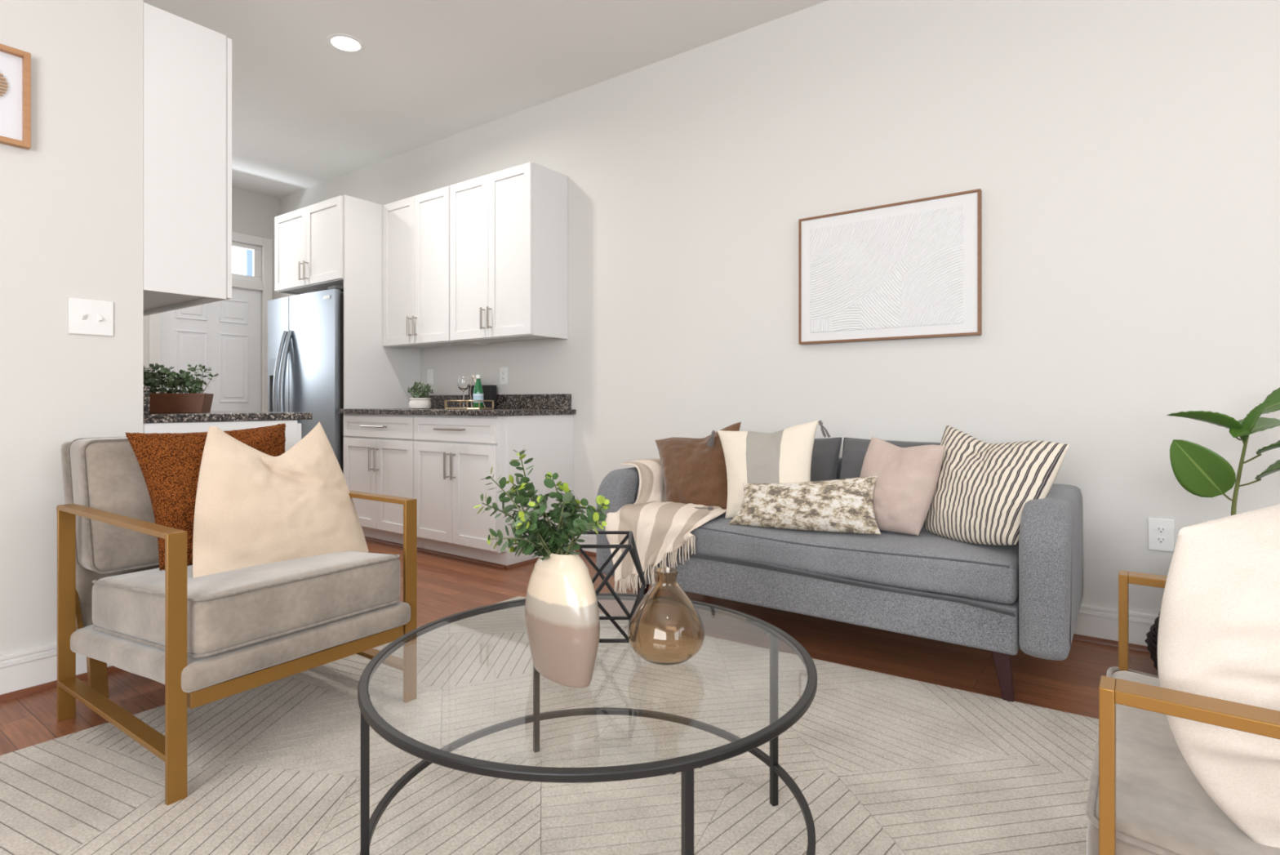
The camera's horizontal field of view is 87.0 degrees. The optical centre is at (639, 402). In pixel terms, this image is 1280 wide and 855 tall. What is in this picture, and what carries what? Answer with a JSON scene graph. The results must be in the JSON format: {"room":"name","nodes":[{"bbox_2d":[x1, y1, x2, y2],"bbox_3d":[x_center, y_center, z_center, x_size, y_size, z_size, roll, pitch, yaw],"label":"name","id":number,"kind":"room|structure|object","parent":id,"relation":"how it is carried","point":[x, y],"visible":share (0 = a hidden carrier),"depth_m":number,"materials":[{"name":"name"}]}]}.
{"room":"living room","nodes":[
{"label":"living room","id":0,"kind":"room"},
{"bbox_2d":[0,0,143,655],"bbox_3d":[-2.870,-0.522,1.183,0.120,2.964,3.340,0,0,36],"label":"wall","id":1,"kind":"structure","parent":0,"point":[72,202],"depth_m":2.30,"materials":[{"name":"white paint"}]},
{"bbox_2d":[0,43,31,149],"bbox_3d":[-2.138,-0.993,2.062,0.029,0.312,0.413,0,0,36],"label":"wall art","id":2,"kind":"object","parent":1,"relation":"attached to","point":[15,64],"visible":1,"depth_m":2.20,"materials":[{"name":"brown wood"}]},
{"bbox_2d":[0,643,111,694],"bbox_3d":[-2.814,0.889,1.142,0.018,0.141,3.340,0,0,36],"label":"baseboard","id":3,"kind":"structure","parent":1,"relation":"attached to","point":[21,669],"depth_m":2.23,"materials":[{"name":"white wood"}]},
{"bbox_2d":[0,665,122,702],"bbox_3d":[-2.803,0.951,1.134,0.017,0.019,3.340,0,0,36],"label":"trim","id":4,"kind":"structure","parent":1,"relation":"on","point":[31,690],"depth_m":2.24,"materials":[{"name":"brown wood"}]},
{"bbox_2d":[68,297,113,336],"bbox_3d":[-1.923,-0.298,2.367,0.019,0.123,0.126,0,0,36],"label":"light switch","id":5,"kind":"object","parent":1,"relation":"attached to","point":[86,317],"visible":1,"depth_m":2.37,"materials":[{"name":"white plastic"}]},
{"bbox_2d":[143,386,149,414],"bbox_3d":[-2.422,-0.007,2.938,1.428,0.105,0.025,0,0,36],"label":"backsplash","id":6,"kind":"structure","parent":1,"relation":"attached to","point":[146,388],"depth_m":2.52,"materials":[{"name":"stone"}]},
{"bbox_2d":[143,186,279,411],"bbox_3d":[-4.311,-0.522,5.662,0.120,2.964,2.454,0,0,36],"label":"wall","id":7,"kind":"structure","parent":0,"point":[253,213],"depth_m":6.44,"materials":[{"name":"white paint"}]},
{"bbox_2d":[148,231,272,411],"bbox_3d":[-3.914,-0.312,6.173,0.122,2.545,1.017,0,0,36],"label":"trim","id":8,"kind":"structure","parent":7,"relation":"attached to","point":[266,286],"depth_m":6.47,"materials":[{"name":"white wood"}]},
{"bbox_2d":[160,287,261,411],"bbox_3d":[-3.912,-0.060,6.171,0.047,2.029,0.841,0,0,36],"label":"door","id":9,"kind":"structure","parent":7,"relation":"in","point":[224,336],"depth_m":6.23,"materials":[{"name":"white wood"}]},
{"bbox_2d":[231,240,261,281],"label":"window","id":10,"kind":"structure","parent":7,"relation":"in","point":[256,252],"depth_m":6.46,"materials":[{"name":"white"}]},
{"bbox_2d":[143,0,828,198],"bbox_3d":[-1.222,-2.029,1.428,9.856,0.050,5.674,0,0,36],"label":"ceiling","id":11,"kind":"structure","parent":0,"point":[307,112],"depth_m":3.92,"materials":[{"name":"white paint"}]},
{"bbox_2d":[326,33,364,53],"bbox_3d":[-1.641,-2.000,3.764,0.196,0.008,0.196,0,0,36],"label":"recessed light","id":12,"kind":"object","parent":11,"relation":"in","point":[344,42],"visible":1,"depth_m":3.75,"materials":[{"name":"white plastic"}]},
{"bbox_2d":[0,540,1158,755],"bbox_3d":[-1.222,0.985,1.428,9.856,0.050,5.674,0,0,36],"label":"floor","id":13,"kind":"structure","parent":0,"point":[446,586],"depth_m":2.56,"materials":[{"name":"brown wood"}]},
{"bbox_2d":[143,419,301,452],"bbox_3d":[-2.251,0.519,3.165,1.438,0.882,0.593,0,0,36],"label":"base cabinet","id":14,"kind":"object","parent":13,"relation":"on","point":[293,428],"visible":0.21,"depth_m":2.73,"materials":[{"name":"white"}]},
{"bbox_2d":[143,386,312,422],"bbox_3d":[-2.235,0.008,3.180,1.446,0.136,0.637,0,0,36],"label":"countertop","id":15,"kind":"structure","parent":14,"relation":"on","point":[214,415],"depth_m":2.71,"materials":[{"name":"stone"}]},
{"bbox_2d":[143,363,218,413],"bbox_3d":[-1.974,-0.059,2.847,0.311,0.207,0.169,0,0,-11],"label":"potted plant","id":16,"kind":"object","parent":15,"relation":"on","point":[171,402],"visible":0.86,"depth_m":2.82,"materials":[{"name":"green plant"}]},
{"bbox_2d":[267,285,343,474],"bbox_3d":[-2.398,0.055,5.273,1.010,1.770,0.767,0,0,36],"label":"refrigerator","id":17,"kind":"object","parent":13,"relation":"on","point":[305,331],"visible":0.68,"depth_m":4.94,"materials":[{"name":"silver metal"}]},
{"bbox_2d":[343,195,420,437],"bbox_3d":[-1.914,-0.256,5.045,0.016,2.432,0.632,0,0,36],"label":"panel","id":18,"kind":"object","parent":13,"relation":"on","point":[376,375],"visible":0.36,"depth_m":4.92,"materials":[{"name":"white"}]},
{"bbox_2d":[343,413,423,551],"bbox_3d":[-1.589,0.519,4.772,0.809,0.882,0.692,0,0,36],"label":"base cabinet","id":19,"kind":"object","parent":13,"relation":"on","point":[379,448],"visible":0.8,"depth_m":4.50,"materials":[{"name":"white wood"}]},
{"bbox_2d":[338,393,576,415],"bbox_3d":[-1.266,0.011,4.543,1.618,0.131,0.682,0,0,36],"label":"countertop","id":20,"kind":"structure","parent":19,"relation":"on","point":[559,403],"depth_m":4.46,"materials":[{"name":"stone"}]},
{"bbox_2d":[407,381,433,408],"bbox_3d":[-1.518,-0.051,4.671,0.178,0.190,0.172,0,0,-22],"label":"potted plant","id":21,"kind":"object","parent":20,"relation":"on","point":[422,402],"visible":1,"depth_m":4.64,"materials":[{"name":"green plant"}]},
{"bbox_2d":[444,400,493,408],"bbox_3d":[-1.160,0.014,4.588,0.345,0.058,0.235,0,0,36],"label":"serving tray","id":22,"kind":"object","parent":20,"relation":"on","point":[446,401],"visible":0.96,"depth_m":4.50,"materials":[{"name":"gold metal"}]},
{"bbox_2d":[457,375,470,407],"bbox_3d":[-1.198,-0.072,4.578,0.086,0.215,0.086,0,0,36],"label":"wine glass","id":23,"kind":"object","parent":22,"relation":"on","point":[463,381],"visible":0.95,"depth_m":4.55,"materials":[{"name":"clear glass"}]},
{"bbox_2d":[469,374,485,407],"bbox_3d":[-1.124,-0.078,4.615,0.165,0.226,0.046,0,0,42],"label":"bead garland","id":24,"kind":"object","parent":22,"relation":"on","point":[473,376],"visible":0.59,"depth_m":4.63,"materials":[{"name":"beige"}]},
{"bbox_2d":[472,374,483,407],"bbox_3d":[-1.087,-0.075,4.535,0.070,0.220,0.070,0,0,36],"label":"water bottle","id":25,"kind":"object","parent":22,"relation":"on","point":[477,394],"visible":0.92,"depth_m":4.51,"materials":[{"name":"green glass"}]},
{"bbox_2d":[468,384,496,408],"bbox_3d":[-1.113,-0.038,4.767,0.235,0.165,0.055,0,0,36],"label":"box","id":26,"kind":"object","parent":20,"relation":"on","point":[490,390],"visible":0.42,"depth_m":4.71,"materials":[{"name":"black"}]},
{"bbox_2d":[413,413,573,569],"bbox_3d":[-0.939,0.519,4.300,0.793,0.882,0.692,0,0,36],"label":"base cabinet","id":27,"kind":"object","parent":13,"relation":"on","point":[452,453],"visible":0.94,"depth_m":4.05,"materials":[{"name":"white wood"}]},
{"bbox_2d":[0,595,1098,854],"bbox_3d":[-0.049,0.955,1.506,3.090,0.010,2.580,0,0,36],"label":"area rug","id":28,"kind":"object","parent":13,"relation":"on","point":[882,763],"visible":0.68,"depth_m":1.73,"materials":[{"name":"fabric"}]},
{"bbox_2d":[56,436,417,804],"bbox_3d":[-1.315,0.538,2.153,1.012,0.844,0.700,0,0,35],"label":"armchair","id":29,"kind":"object","parent":28,"relation":"on","point":[207,638],"visible":0.75,"depth_m":1.91,"materials":[{"name":"grey fabric"}]},
{"bbox_2d":[70,436,159,571],"bbox_3d":[-1.584,0.322,2.339,0.233,0.409,0.576,0,0,35],"label":"cushion","id":30,"kind":"object","parent":29,"relation":"on","point":[106,474],"depth_m":2.12,"materials":[{"name":"beige fabric"}]},
{"bbox_2d":[124,422,285,570],"bbox_3d":[-1.381,0.291,2.228,0.246,0.434,0.487,0,0,36],"label":"throw pillow","id":31,"kind":"object","parent":29,"relation":"on","point":[170,464],"visible":0.45,"depth_m":2.08,"materials":[{"name":"orange fabric"}]},
{"bbox_2d":[92,551,400,653],"bbox_3d":[-1.203,0.579,2.076,0.730,0.213,0.584,0,0,35],"label":"seat cushion","id":32,"kind":"object","parent":29,"relation":"on","point":[312,604],"depth_m":1.87,"materials":[{"name":"beige fabric"}]},
{"bbox_2d":[192,421,368,577],"bbox_3d":[-1.165,0.293,2.137,0.261,0.453,0.523,0,0,36],"label":"throw pillow","id":33,"kind":"object","parent":29,"relation":"on","point":[253,507],"visible":0.91,"depth_m":2.07,"materials":[{"name":"beige fabric"}]},
{"bbox_2d":[357,592,817,854],"bbox_3d":[-0.100,0.741,1.430,0.920,0.416,0.920,0,0,36],"label":"coffee table","id":34,"kind":"object","parent":28,"relation":"on","point":[686,764],"visible":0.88,"depth_m":1.24,"materials":[{"name":"grey metal"}]},
{"bbox_2d":[524,549,599,687],"bbox_3d":[-0.155,0.413,1.326,0.105,0.242,0.211,0,0,-41],"label":"vase","id":35,"kind":"object","parent":34,"relation":"on","point":[562,621],"visible":0.9,"depth_m":1.27,"materials":[{"name":"ceramic"}]},
{"bbox_2d":[473,447,609,559],"bbox_3d":[-0.185,0.235,1.342,0.259,0.290,0.178,0,0,5],"label":"plant","id":36,"kind":"object","parent":35,"relation":"in","point":[570,525],"visible":0.96,"depth_m":1.31,"materials":[{"name":"green plant"}]},
{"bbox_2d":[565,530,645,642],"bbox_3d":[-0.102,0.425,1.580,0.214,0.217,0.214,0,0,22],"label":"ornament","id":37,"kind":"object","parent":34,"relation":"on","point":[633,550],"visible":0.45,"depth_m":1.57,"materials":[{"name":"black metal"}]},
{"bbox_2d":[627,566,704,665],"bbox_3d":[0.054,0.441,1.402,0.159,0.186,0.159,0,0,36],"label":"glass bottle vase","id":38,"kind":"object","parent":34,"relation":"on","point":[665,628],"visible":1,"depth_m":1.35,"materials":[{"name":"beige glass"}]},
{"bbox_2d":[1085,569,1279,854],"bbox_3d":[1.081,0.538,0.699,1.012,0.844,0.644,0,0,37],"label":"armchair","id":39,"kind":"object","parent":28,"relation":"on","point":[1144,797],"visible":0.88,"depth_m":0.76,"materials":[{"name":"grey fabric"}]},
{"bbox_2d":[1086,670,1279,854],"bbox_3d":[0.973,0.579,0.781,0.730,0.213,0.584,0,0,37],"label":"seat cushion","id":40,"kind":"object","parent":39,"relation":"on","point":[1162,808],"depth_m":0.80,"materials":[{"name":"beige fabric"}]},
{"bbox_2d":[1157,503,1279,847],"bbox_3d":[0.918,0.244,0.744,0.622,0.496,0.196,0,0,9],"label":"throw pillow","id":41,"kind":"object","parent":39,"relation":"on","point":[1219,633],"visible":0.94,"depth_m":0.76,"materials":[{"name":"white fabric"}]},
{"bbox_2d":[596,437,1083,702],"bbox_3d":[0.763,0.559,2.854,1.829,0.802,0.805,0,0,36],"label":"sofa","id":42,"kind":"object","parent":13,"relation":"on","point":[1027,594],"visible":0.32,"depth_m":2.33,"materials":[{"name":"grey fabric"}]},
{"bbox_2d":[604,458,726,593],"bbox_3d":[0.136,0.566,3.020,0.571,0.582,0.471,0,0,36],"label":"throw blanket","id":43,"kind":"object","parent":42,"relation":"on","point":[659,526],"visible":0.84,"depth_m":2.89,"materials":[{"name":"beige fabric"}]},
{"bbox_2d":[655,422,741,509],"bbox_3d":[0.233,0.286,3.102,0.500,0.397,0.194,0,0,36],"label":"throw pillow","id":44,"kind":"object","parent":42,"relation":"on","point":[695,472],"visible":0.77,"depth_m":3.03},
{"bbox_2d":[694,419,830,518],"bbox_3d":[0.507,0.279,2.814,0.547,0.413,0.232,0,0,24],"label":"throw pillow","id":45,"kind":"object","parent":42,"relation":"on","point":[784,455],"visible":0.75,"depth_m":2.79,"materials":[{"name":"white fabric"}]},
{"bbox_2d":[728,475,880,533],"bbox_3d":[0.634,0.383,2.627,0.590,0.221,0.127,0,0,27],"label":"throw pillow","id":46,"kind":"object","parent":42,"relation":"on","point":[846,504],"visible":1,"depth_m":2.56,"materials":[{"name":"beige fabric"}]},
{"bbox_2d":[810,438,840,481],"bbox_3d":[0.570,0.330,3.243,0.765,0.336,0.214,0,0,36],"label":"cushion","id":47,"kind":"object","parent":42,"relation":"on","point":[825,464],"depth_m":3.03,"materials":[{"name":"grey fabric"}]},
{"bbox_2d":[677,511,1018,604],"bbox_3d":[0.752,0.557,2.835,1.543,0.158,0.729,0,0,36],"label":"seat cushion","id":48,"kind":"object","parent":42,"relation":"on","point":[927,565],"depth_m":2.38,"materials":[{"name":"grey fabric"}]},
{"bbox_2d":[840,438,940,522],"bbox_3d":[1.198,0.329,2.786,0.760,0.335,0.215,0,0,36],"label":"cushion","id":49,"kind":"object","parent":42,"relation":"on","point":[854,450],"depth_m":2.94,"materials":[{"name":"grey fabric"}]},
{"bbox_2d":[859,436,945,535],"bbox_3d":[0.973,0.310,2.555,0.307,0.345,0.183,0,0,44],"label":"throw pillow","id":50,"kind":"object","parent":42,"relation":"on","point":[907,479],"visible":0.88,"depth_m":2.49,"materials":[{"name":"pink fabric"}]},
{"bbox_2d":[924,425,1069,545],"bbox_3d":[1.209,0.288,2.377,0.226,0.400,0.481,0,0,-27],"label":"throw pillow","id":51,"kind":"object","parent":42,"relation":"on","point":[982,491],"visible":0.87,"depth_m":2.29,"materials":[{"name":"white fabric"}]},
{"bbox_2d":[1144,555,1173,669],"bbox_3d":[1.972,0.740,2.152,0.576,0.433,0.576,0,0,42],"label":"stool","id":52,"kind":"object","parent":13,"relation":"on","point":[1151,640],"visible":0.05,"depth_m":2.26,"materials":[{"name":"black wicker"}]},
{"bbox_2d":[1166,387,1279,522],"bbox_3d":[1.935,0.231,2.157,0.406,0.582,0.275,0,0,36],"label":"rubber plant","id":53,"kind":"object","parent":52,"relation":"on","point":[1200,470],"visible":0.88,"depth_m":2.15,"materials":[{"name":"green plant"}]},
{"bbox_2d":[279,0,1279,615],"bbox_3d":[0.480,-0.522,3.771,9.856,2.964,0.120,0,0,36],"label":"wall","id":54,"kind":"structure","parent":0,"point":[1123,156],"depth_m":3.03,"materials":[{"name":"white paint"}]},
{"bbox_2d":[274,195,343,294],"bbox_3d":[-2.329,-1.173,5.311,0.963,0.597,0.690,0,0,36],"label":"upper cabinet","id":55,"kind":"object","parent":54,"relation":"attached to","point":[308,241],"visible":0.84,"depth_m":5.04,"materials":[{"name":"white wood"}]},
{"bbox_2d":[426,368,433,384],"bbox_3d":[-1.624,-0.198,5.220,0.070,0.115,0.008,0,0,36],"label":"wall outlet","id":56,"kind":"object","parent":54,"relation":"attached to","point":[429,372],"visible":0.96,"depth_m":5.21,"materials":[{"name":"white plastic"}]},
{"bbox_2d":[382,186,486,349],"bbox_3d":[-1.519,-0.942,4.917,0.771,1.060,0.374,0,0,36],"label":"upper cabinet","id":57,"kind":"object","parent":54,"relation":"attached to","point":[416,228],"visible":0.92,"depth_m":4.79,"materials":[{"name":"white wood"}]},
{"bbox_2d":[419,393,571,408],"bbox_3d":[-1.087,-0.005,4.822,1.578,0.100,0.021,0,0,36],"label":"backsplash","id":58,"kind":"structure","parent":54,"relation":"attached to","point":[559,401],"depth_m":4.61,"materials":[{"name":"stone"}]},
{"bbox_2d":[499,367,507,384],"bbox_3d":[-0.958,-0.185,4.736,0.078,0.122,0.009,0,0,36],"label":"wall outlet","id":59,"kind":"object","parent":54,"relation":"attached to","point":[503,371],"visible":1,"depth_m":4.73,"materials":[{"name":"white plastic"}]},
{"bbox_2d":[449,161,568,344],"bbox_3d":[-0.891,-0.942,4.461,0.771,1.060,0.374,0,0,36],"label":"upper cabinet","id":60,"kind":"object","parent":54,"relation":"attached to","point":[508,227],"visible":1,"depth_m":4.30,"materials":[{"name":"white wood"}]},
{"bbox_2d":[573,549,1149,652],"bbox_3d":[1.992,0.951,2.571,6.000,0.019,0.017,0,0,36],"label":"trim","id":61,"kind":"structure","parent":54,"relation":"attached to","point":[1077,637],"depth_m":2.68,"materials":[{"name":"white wood"}]},
{"bbox_2d":[574,533,1158,645],"bbox_3d":[2.000,0.889,2.582,6.000,0.141,0.018,0,0,36],"label":"baseboard","id":62,"kind":"structure","parent":54,"relation":"attached to","point":[1101,622],"depth_m":2.68,"materials":[{"name":"white wood"}]},
{"bbox_2d":[798,188,982,344],"bbox_3d":[1.151,-0.612,3.188,0.833,0.633,0.034,0,0,36],"label":"wall art","id":63,"kind":"object","parent":54,"relation":"attached to","point":[912,268],"visible":1,"depth_m":3.15,"materials":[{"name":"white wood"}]},
{"bbox_2d":[1148,517,1173,551],"bbox_3d":[1.999,0.508,2.588,0.078,0.122,0.009,0,0,36],"label":"wall outlet","id":64,"kind":"object","parent":54,"relation":"attached to","point":[1161,531],"visible":0.99,"depth_m":2.58,"materials":[{"name":"white plastic"}]},
{"bbox_2d":[1155,536,1166,543],"bbox_3d":[1.998,0.527,2.586,0.033,0.025,0.003,0,0,36],"label":"socket","id":65,"kind":"object","parent":64,"relation":"attached to","point":[1159,540],"depth_m":2.58,"materials":[{"name":"white plastic"}]},
{"bbox_2d":[1155,526,1166,533],"bbox_3d":[1.998,0.488,2.586,0.033,0.025,0.003,0,0,36],"label":"socket","id":66,"kind":"object","parent":64,"relation":"attached to","point":[1158,529],"depth_m":2.58,"materials":[{"name":"white plastic"}]},
{"bbox_3d":[-3.460,-0.522,3.602,3.679,2.964,0.120,0,0,36],"label":"wall","id":67,"kind":"structure","parent":0,"visible":0},
{"bbox_2d":[143,2,231,315],"bbox_3d":[-2.131,-0.950,2.901,0.942,1.066,0.306,0,0,36],"label":"upper cabinet","id":68,"kind":"object","parent":67,"relation":"attached to","point":[188,64],"visible":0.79,"depth_m":2.61,"materials":[{"name":"white wood"}]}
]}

